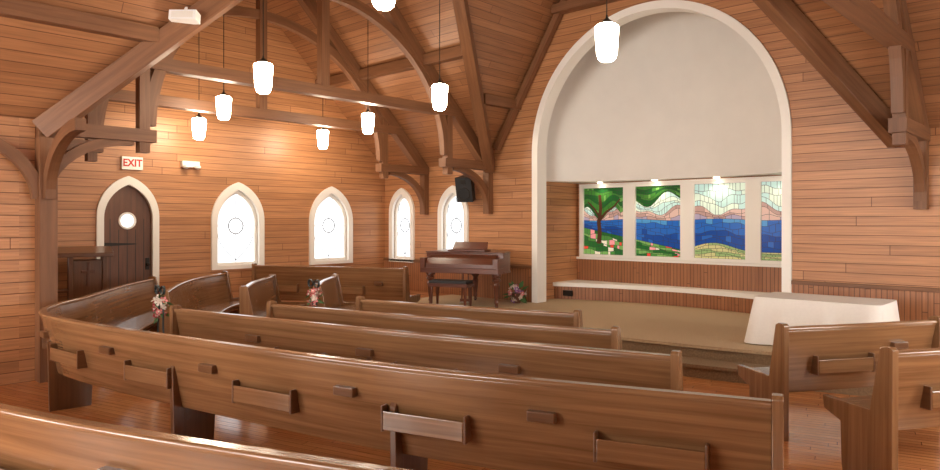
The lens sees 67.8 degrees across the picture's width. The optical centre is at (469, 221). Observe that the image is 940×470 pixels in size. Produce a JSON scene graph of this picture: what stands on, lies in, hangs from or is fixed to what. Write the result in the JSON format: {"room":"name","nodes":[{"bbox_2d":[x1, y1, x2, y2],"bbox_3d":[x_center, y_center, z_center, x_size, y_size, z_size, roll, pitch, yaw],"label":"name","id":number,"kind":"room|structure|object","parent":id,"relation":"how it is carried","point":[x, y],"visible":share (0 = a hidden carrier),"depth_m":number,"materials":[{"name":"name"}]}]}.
{"room":"house of worship","nodes":[
{"label":"house of worship","id":0,"kind":"room"},
{"bbox_2d":[0,116,18,385],"bbox_3d":[-6.825,0.275,5.298,0.150,2.850,5.880,0,0,43],"label":"wall","id":1,"kind":"structure","parent":0,"point":[9,126],"depth_m":7.33,"materials":[{"name":"brown wood"}]},
{"bbox_2d":[19,118,34,382],"bbox_3d":[-5.859,0.275,8.519,3.130,2.850,0.150,0,0,43],"label":"wall","id":2,"kind":"structure","parent":0,"point":[26,126],"depth_m":7.45,"materials":[{"name":"brown wood"}]},
{"bbox_2d":[58,0,384,301],"bbox_3d":[-4.456,-2.800,12.216,0.160,9.000,7.570,0,0,43],"label":"wall","id":3,"kind":"structure","parent":0,"point":[283,164],"depth_m":12.40,"materials":[{"name":"brown wood"}]},
{"bbox_2d":[104,185,150,288],"bbox_3d":[-5.429,0.540,11.093,0.118,2.280,0.770,0,0,43],"label":"door","id":4,"kind":"structure","parent":3,"relation":"in","point":[127,215],"depth_m":11.11,"materials":[{"name":"brown wood"}]},
{"bbox_2d":[96,176,158,284],"bbox_3d":[-5.403,0.477,11.068,0.060,2.406,0.950,0,0,43],"label":"door frame","id":5,"kind":"structure","parent":3,"relation":"attached to","point":[139,186],"depth_m":11.18,"materials":[{"name":"white wood"}]},
{"bbox_2d":[121,156,142,169],"bbox_3d":[-5.356,-0.930,11.093,0.055,0.200,0.320,0,0,43],"label":"exit sign","id":6,"kind":"object","parent":3,"relation":"attached to","point":[129,163],"visible":1,"depth_m":11.07,"materials":[{"name":"white plastic"}]},
{"bbox_2d":[180,161,200,168],"bbox_3d":[-4.678,-0.955,11.746,0.155,0.130,0.307,0,0,43],"label":"emergency light","id":7,"kind":"object","parent":3,"relation":"attached to","point":[185,164],"visible":1,"depth_m":11.73,"materials":[{"name":"white plastic"}]},
{"bbox_2d":[211,182,264,269],"bbox_3d":[-4.148,0.062,12.469,0.135,1.536,1.010,0,0,43],"label":"window","id":8,"kind":"structure","parent":3,"relation":"in","point":[235,218],"depth_m":12.50,"materials":[{"name":"grey glass"}]},
{"bbox_2d":[309,186,352,264],"bbox_3d":[-2.784,0.062,13.931,0.135,1.536,1.030,0,0,43],"label":"window","id":9,"kind":"structure","parent":3,"relation":"in","point":[329,225],"depth_m":13.99,"materials":[{"name":"grey glass"}]},
{"bbox_2d":[0,0,520,109],"bbox_3d":[-1.785,-4.152,5.739,12.580,4.338,13.400,0,0,43],"label":"ceiling beam","id":10,"kind":"structure","parent":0,"point":[24,10],"depth_m":7.43,"materials":[{"name":"brown wood"}]},
{"bbox_2d":[0,0,939,166],"bbox_3d":[-1.785,-3.748,5.739,12.580,5.296,13.400,0,0,43],"label":"ceiling","id":11,"kind":"structure","parent":0,"point":[41,64],"depth_m":10.70,"materials":[{"name":"brown wood"}]},
{"bbox_2d":[32,0,241,137],"bbox_3d":[-2.529,-2.803,8.070,4.419,3.813,0.180,0,0,-15],"label":"beam","id":12,"kind":"structure","parent":11,"relation":"attached to","point":[95,91],"depth_m":7.66,"materials":[{"name":"brown wood"}]},
{"bbox_2d":[168,7,200,23],"bbox_3d":[-3.165,-2.304,7.766,0.300,0.191,0.158,0,0,0],"label":"light","id":13,"kind":"object","parent":12,"relation":"attached to","point":[188,16],"visible":1,"depth_m":7.71,"materials":[{"name":"white plastic"}]},
{"bbox_2d":[192,113,205,139],"bbox_3d":[-4.316,-2.655,11.149,0.220,2.690,0.209,0,0,43],"label":"pendant lamp","id":14,"kind":"object","parent":11,"relation":"hanging from","point":[198,123],"visible":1,"depth_m":11.08,"materials":[{"name":"white glass"}]},
{"bbox_2d":[216,14,231,119],"bbox_3d":[-3.550,-2.610,10.093,0.220,2.280,0.209,0,0,43],"label":"pendant lamp","id":15,"kind":"object","parent":11,"relation":"hanging from","point":[223,101],"visible":1,"depth_m":10.03,"materials":[{"name":"white glass"}]},
{"bbox_2d":[66,0,428,214],"bbox_3d":[-3.379,-2.418,11.348,0.170,4.536,7.350,0,0,43],"label":"roof truss","id":16,"kind":"object","parent":11,"relation":"attached to","point":[385,124],"depth_m":12.03,"materials":[{"name":"brown wood"}]},
{"bbox_2d":[253,0,272,93],"bbox_3d":[-2.335,-2.419,7.907,0.220,1.938,0.209,0,0,43],"label":"pendant lamp","id":17,"kind":"object","parent":11,"relation":"hanging from","point":[263,70],"visible":1,"depth_m":7.83,"materials":[{"name":"white glass"}]},
{"bbox_2d":[35,0,492,213],"bbox_3d":[-2.135,-2.418,10.188,0.170,4.536,7.350,0,0,43],"label":"roof truss","id":18,"kind":"object","parent":11,"relation":"attached to","point":[149,84],"depth_m":10.18,"materials":[{"name":"brown wood"}]},
{"bbox_2d":[317,127,328,148],"bbox_3d":[-2.681,-2.305,12.755,0.220,1.950,0.209,0,0,43],"label":"pendant lamp","id":19,"kind":"object","parent":11,"relation":"hanging from","point":[322,133],"visible":0.76,"depth_m":12.68,"materials":[{"name":"white glass"}]},
{"bbox_2d":[361,108,373,133],"bbox_3d":[-1.684,-2.465,11.552,0.220,2.030,0.209,0,0,43],"label":"pendant lamp","id":20,"kind":"object","parent":11,"relation":"hanging from","point":[367,116],"visible":0.84,"depth_m":11.47,"materials":[{"name":"white glass"}]},
{"bbox_2d":[372,0,395,10],"bbox_3d":[-0.652,-3.099,5.298,0.220,2.978,0.209,0,0,43],"label":"pendant lamp","id":21,"kind":"object","parent":11,"relation":"hanging from","point":[384,5],"visible":1,"depth_m":5.25,"materials":[{"name":"white glass"}]},
{"bbox_2d":[431,0,447,110],"bbox_3d":[-0.400,-2.885,9.233,0.220,2.830,0.209,0,0,43],"label":"pendant lamp","id":22,"kind":"object","parent":11,"relation":"hanging from","point":[439,89],"visible":1,"depth_m":9.16,"materials":[{"name":"white glass"}]},
{"bbox_2d":[452,0,494,172],"bbox_3d":[-0.050,-2.803,10.729,0.180,3.813,4.419,0,0,11],"label":"beam","id":23,"kind":"structure","parent":11,"relation":"attached to","point":[461,8],"depth_m":11.20,"materials":[{"name":"brown wood"}]},
{"bbox_2d":[493,0,617,150],"bbox_3d":[2.695,-3.738,10.544,6.213,4.895,0.190,0,0,43],"label":"truss","id":24,"kind":"object","parent":11,"relation":"attached to","point":[558,10],"visible":0.67,"depth_m":11.93,"materials":[{"name":"brown wood"}]},
{"bbox_2d":[595,0,618,61],"bbox_3d":[1.255,-2.905,6.419,0.220,2.870,0.209,0,0,43],"label":"pendant lamp","id":25,"kind":"object","parent":11,"relation":"hanging from","point":[606,31],"visible":1,"depth_m":6.34,"materials":[{"name":"white glass"}]},
{"bbox_2d":[752,0,900,147],"bbox_3d":[3.071,-2.803,7.819,4.419,3.813,0.180,0,0,-15],"label":"beam","id":26,"kind":"structure","parent":11,"relation":"attached to","point":[785,15],"depth_m":8.05,"materials":[{"name":"brown wood"}]},
{"bbox_2d":[822,0,929,208],"bbox_3d":[3.110,-2.418,5.871,0.170,4.536,6.510,0,0,43],"label":"roof truss","id":27,"kind":"object","parent":11,"relation":"attached to","point":[908,126],"depth_m":7.35,"materials":[{"name":"brown wood"}]},
{"bbox_2d":[0,330,939,469],"bbox_3d":[-1.785,1.750,5.739,12.880,0.100,13.700,0,0,43],"label":"floor","id":28,"kind":"structure","parent":0,"point":[814,443],"depth_m":5.71,"materials":[{"name":"brown wood"}]},
{"bbox_2d":[0,117,85,382],"bbox_3d":[-4.519,0.345,6.820,1.138,2.710,1.138,0,0,43],"label":"timber post","id":29,"kind":"object","parent":28,"relation":"on","point":[41,179],"visible":0.98,"depth_m":7.40,"materials":[{"name":"brown wood"}]},
{"bbox_2d":[58,246,113,299],"bbox_3d":[-5.651,1.030,10.136,0.840,1.339,0.510,0,0,-32],"label":"lectern","id":30,"kind":"object","parent":28,"relation":"on","point":[84,276],"visible":0.41,"depth_m":10.04,"materials":[{"name":"brown wood"}]},
{"bbox_2d":[159,271,238,333],"bbox_3d":[-3.604,1.245,9.717,0.780,0.910,3.239,0,0,-7],"label":"pew","id":31,"kind":"object","parent":28,"relation":"on","point":[213,293],"visible":0.54,"depth_m":10.29,"materials":[{"name":"brown wood"}]},
{"bbox_2d":[151,285,172,332],"bbox_3d":[-3.502,0.995,7.932,0.238,0.551,0.239,0,0,-1],"label":"flower bouquet","id":32,"kind":"object","parent":31,"relation":"attached to","point":[159,302],"visible":1,"depth_m":7.93,"materials":[{"name":"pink plant"}]},
{"bbox_2d":[0,403,410,469],"bbox_3d":[-2.407,1.245,3.799,7.482,0.910,0.951,0,0,29],"label":"pew","id":33,"kind":"object","parent":28,"relation":"on","point":[30,439],"visible":1,"depth_m":2.78,"materials":[{"name":"brown wood"}]},
{"bbox_2d":[239,274,307,316],"bbox_3d":[-2.687,1.245,9.679,0.652,0.910,2.092,0,0,-6],"label":"pew","id":34,"kind":"object","parent":28,"relation":"on","point":[253,297],"visible":0.48,"depth_m":9.71,"materials":[{"name":"brown wood"}]},
{"bbox_2d":[313,274,355,309],"bbox_3d":[-1.780,1.245,9.824,0.634,0.910,1.768,0,0,-3],"label":"pew","id":35,"kind":"object","parent":28,"relation":"on","point":[332,296],"visible":0.39,"depth_m":10.21,"materials":[{"name":"brown wood"}]},
{"bbox_2d":[304,279,324,306],"bbox_3d":[-1.948,0.995,8.801,0.255,0.551,0.228,0,0,-37],"label":"flower bouquet","id":36,"kind":"object","parent":35,"relation":"on","point":[314,298],"visible":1,"depth_m":8.78,"materials":[{"name":"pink plant"}]},
{"bbox_2d":[252,263,420,302],"bbox_3d":[-2.322,1.210,12.014,2.947,0.980,0.614,0,0,18],"label":"pew","id":37,"kind":"object","parent":28,"relation":"on","point":[389,284],"visible":0.6,"depth_m":11.70,"materials":[{"name":"brown wood"}]},
{"bbox_2d":[39,276,783,469],"bbox_3d":[-2.168,1.245,6.210,2.436,0.910,9.315,0,0,-41],"label":"pew","id":38,"kind":"object","parent":28,"relation":"on","point":[103,339],"visible":0.94,"depth_m":4.04,"materials":[{"name":"brown wood"}]},
{"bbox_2d":[169,305,682,390],"bbox_3d":[-0.653,1.245,5.672,4.750,0.910,0.633,0,0,30],"label":"pew","id":39,"kind":"object","parent":28,"relation":"on","point":[453,352],"visible":0.33,"depth_m":5.09,"materials":[{"name":"brown wood"}]},
{"bbox_2d":[266,301,621,349],"bbox_3d":[-0.323,1.245,6.368,3.584,0.910,0.602,0,0,29],"label":"pew","id":40,"kind":"object","parent":28,"relation":"on","point":[527,332],"visible":0.26,"depth_m":5.92,"materials":[{"name":"brown wood"}]},
{"bbox_2d":[356,296,582,326],"bbox_3d":[0.017,1.245,7.088,2.479,0.910,0.602,0,0,28],"label":"pew","id":41,"kind":"object","parent":28,"relation":"on","point":[573,319],"visible":0.29,"depth_m":6.75,"materials":[{"name":"brown wood"}]},
{"bbox_2d":[417,294,873,395],"bbox_3d":[2.804,1.550,9.876,10.190,0.300,4.088,0,0,43],"label":"platform","id":42,"kind":"object","parent":28,"relation":"on","point":[711,343],"visible":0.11,"depth_m":9.03,"materials":[{"name":"beige carpet"}]},
{"bbox_2d":[428,279,473,305],"bbox_3d":[-0.302,1.160,11.104,0.677,0.479,0.301,0,0,23],"label":"piano bench","id":43,"kind":"object","parent":42,"relation":"on","point":[453,283],"visible":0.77,"depth_m":11.02,"materials":[{"name":"brown wood"}]},
{"bbox_2d":[420,242,510,307],"bbox_3d":[0.086,0.869,12.018,1.419,1.062,1.440,0,0,23],"label":"grand piano","id":44,"kind":"object","parent":42,"relation":"on","point":[473,258],"visible":0.84,"depth_m":11.49,"materials":[{"name":"brown wood"}]},
{"bbox_2d":[502,281,527,302],"bbox_3d":[0.788,1.239,12.074,0.434,0.458,0.448,0,0,22],"label":"potted flowers","id":45,"kind":"object","parent":42,"relation":"on","point":[518,295],"visible":1,"depth_m":12.01,"materials":[{"name":"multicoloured plant"}]},
{"bbox_2d":[553,280,767,312],"bbox_3d":[3.425,1.250,11.532,4.500,0.300,0.781,0,0,43],"label":"ledge","id":46,"kind":"object","parent":42,"relation":"on","point":[717,299],"visible":0.76,"depth_m":11.91,"materials":[{"name":"white"}]},
{"bbox_2d":[744,292,899,344],"bbox_3d":[3.990,1.129,7.907,1.523,0.541,0.969,0,0,43],"label":"table","id":47,"kind":"object","parent":42,"relation":"on","point":[769,309],"visible":0.66,"depth_m":7.71,"materials":[{"name":"white fabric"}]},
{"bbox_2d":[737,316,939,440],"bbox_3d":[3.114,1.245,5.910,1.597,0.910,0.605,0,0,-16],"label":"pew","id":48,"kind":"object","parent":28,"relation":"on","point":[833,356],"visible":0.75,"depth_m":5.61,"materials":[{"name":"brown wood"}]},
{"bbox_2d":[823,346,939,469],"bbox_3d":[3.319,1.245,4.881,1.565,0.910,0.595,0,0,-16],"label":"pew","id":49,"kind":"object","parent":28,"relation":"on","point":[905,395],"visible":1,"depth_m":4.52,"materials":[{"name":"brown wood"}]},
{"bbox_2d":[385,0,939,299],"bbox_3d":[2.839,-2.800,10.698,12.980,9.000,0.160,0,0,43],"label":"wall","id":50,"kind":"structure","parent":0,"point":[855,220],"depth_m":9.08,"materials":[{"name":"brown wood"}]},
{"bbox_2d":[389,188,414,262],"bbox_3d":[-1.388,0.062,14.568,0.770,1.536,0.135,0,0,43],"label":"window","id":51,"kind":"structure","parent":50,"relation":"in","point":[403,211],"depth_m":14.63,"materials":[{"name":"grey glass"}]},
{"bbox_2d":[437,185,468,249],"bbox_3d":[-0.298,0.062,13.551,0.810,1.536,0.135,0,0,43],"label":"window","id":52,"kind":"structure","parent":50,"relation":"in","point":[455,209],"depth_m":13.65,"materials":[{"name":"grey glass"}]},
{"bbox_2d":[455,175,475,201],"bbox_3d":[-0.045,-0.618,12.950,0.374,0.507,0.459,0,0,43],"label":"wall speaker","id":53,"kind":"object","parent":50,"relation":"attached to","point":[465,190],"visible":0.96,"depth_m":12.85,"materials":[{"name":"black plastic"}]},
{"bbox_2d":[532,0,791,302],"bbox_3d":[2.743,-0.975,10.801,4.320,4.750,0.260,0,0,43],"label":"trim","id":54,"kind":"structure","parent":50,"relation":"attached to","point":[587,41],"depth_m":11.03,"materials":[{"name":"beige paint"}]},
{"bbox_2d":[384,261,939,320],"bbox_3d":[2.778,1.110,10.633,12.580,0.580,0.018,0,0,43],"label":"panelling","id":55,"kind":"object","parent":50,"relation":"attached to","point":[912,305],"visible":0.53,"depth_m":9.21,"materials":[{"name":"brown wood"}]},
{"bbox_2d":[384,258,939,292],"bbox_3d":[2.770,0.795,10.625,12.580,0.050,0.040,0,0,43],"label":"cap","id":56,"kind":"object","parent":55,"relation":"on","point":[868,286],"depth_m":8.73,"materials":[{"name":"brown wood"}]},
{"bbox_2d":[546,12,781,299],"bbox_3d":[3.282,-1.050,11.379,4.700,5.500,1.440,0,0,43],"label":"wall","id":57,"kind":"structure","parent":0,"point":[683,95],"depth_m":11.98,"materials":[{"name":"white paint"}]},
{"bbox_2d":[584,187,622,254],"bbox_3d":[2.471,-0.015,12.928,0.860,1.230,0.020,0,0,43],"label":"window","id":58,"kind":"structure","parent":57,"relation":"in","point":[603,207],"depth_m":12.93,"materials":[{"name":"multicoloured glass"}]},
{"bbox_2d":[636,185,679,256],"bbox_3d":[3.276,-0.015,12.179,0.860,1.230,0.016,0,0,43],"label":"window","id":59,"kind":"structure","parent":57,"relation":"in","point":[657,207],"depth_m":12.17,"materials":[{"name":"multicoloured glass"}]},
{"bbox_2d":[576,257,781,267],"bbox_3d":[3.688,0.680,11.814,4.500,0.040,0.050,0,0,43],"label":"sill","id":60,"kind":"structure","parent":57,"relation":"attached to","point":[595,258],"depth_m":11.82,"materials":[{"name":"white wood"}]},
{"bbox_2d":[579,176,781,264],"bbox_3d":[3.674,-0.028,11.799,4.320,1.365,0.080,0,0,43],"label":"window frame","id":61,"kind":"structure","parent":57,"relation":"attached to","point":[753,185],"depth_m":11.76,"materials":[{"name":"beige wood"}]},
{"bbox_2d":[695,182,744,259],"bbox_3d":[4.081,-0.015,11.429,0.860,1.230,0.016,0,0,43],"label":"window","id":62,"kind":"structure","parent":57,"relation":"in","point":[720,207],"depth_m":11.42,"materials":[{"name":"multicoloured glass"}]},
{"bbox_2d":[762,181,781,260],"bbox_3d":[4.886,-0.015,10.679,0.860,1.230,0.016,0,0,43],"label":"window","id":63,"kind":"structure","parent":57,"relation":"in","point":[771,190],"depth_m":10.86,"materials":[{"name":"multicoloured glass"}]}
]}

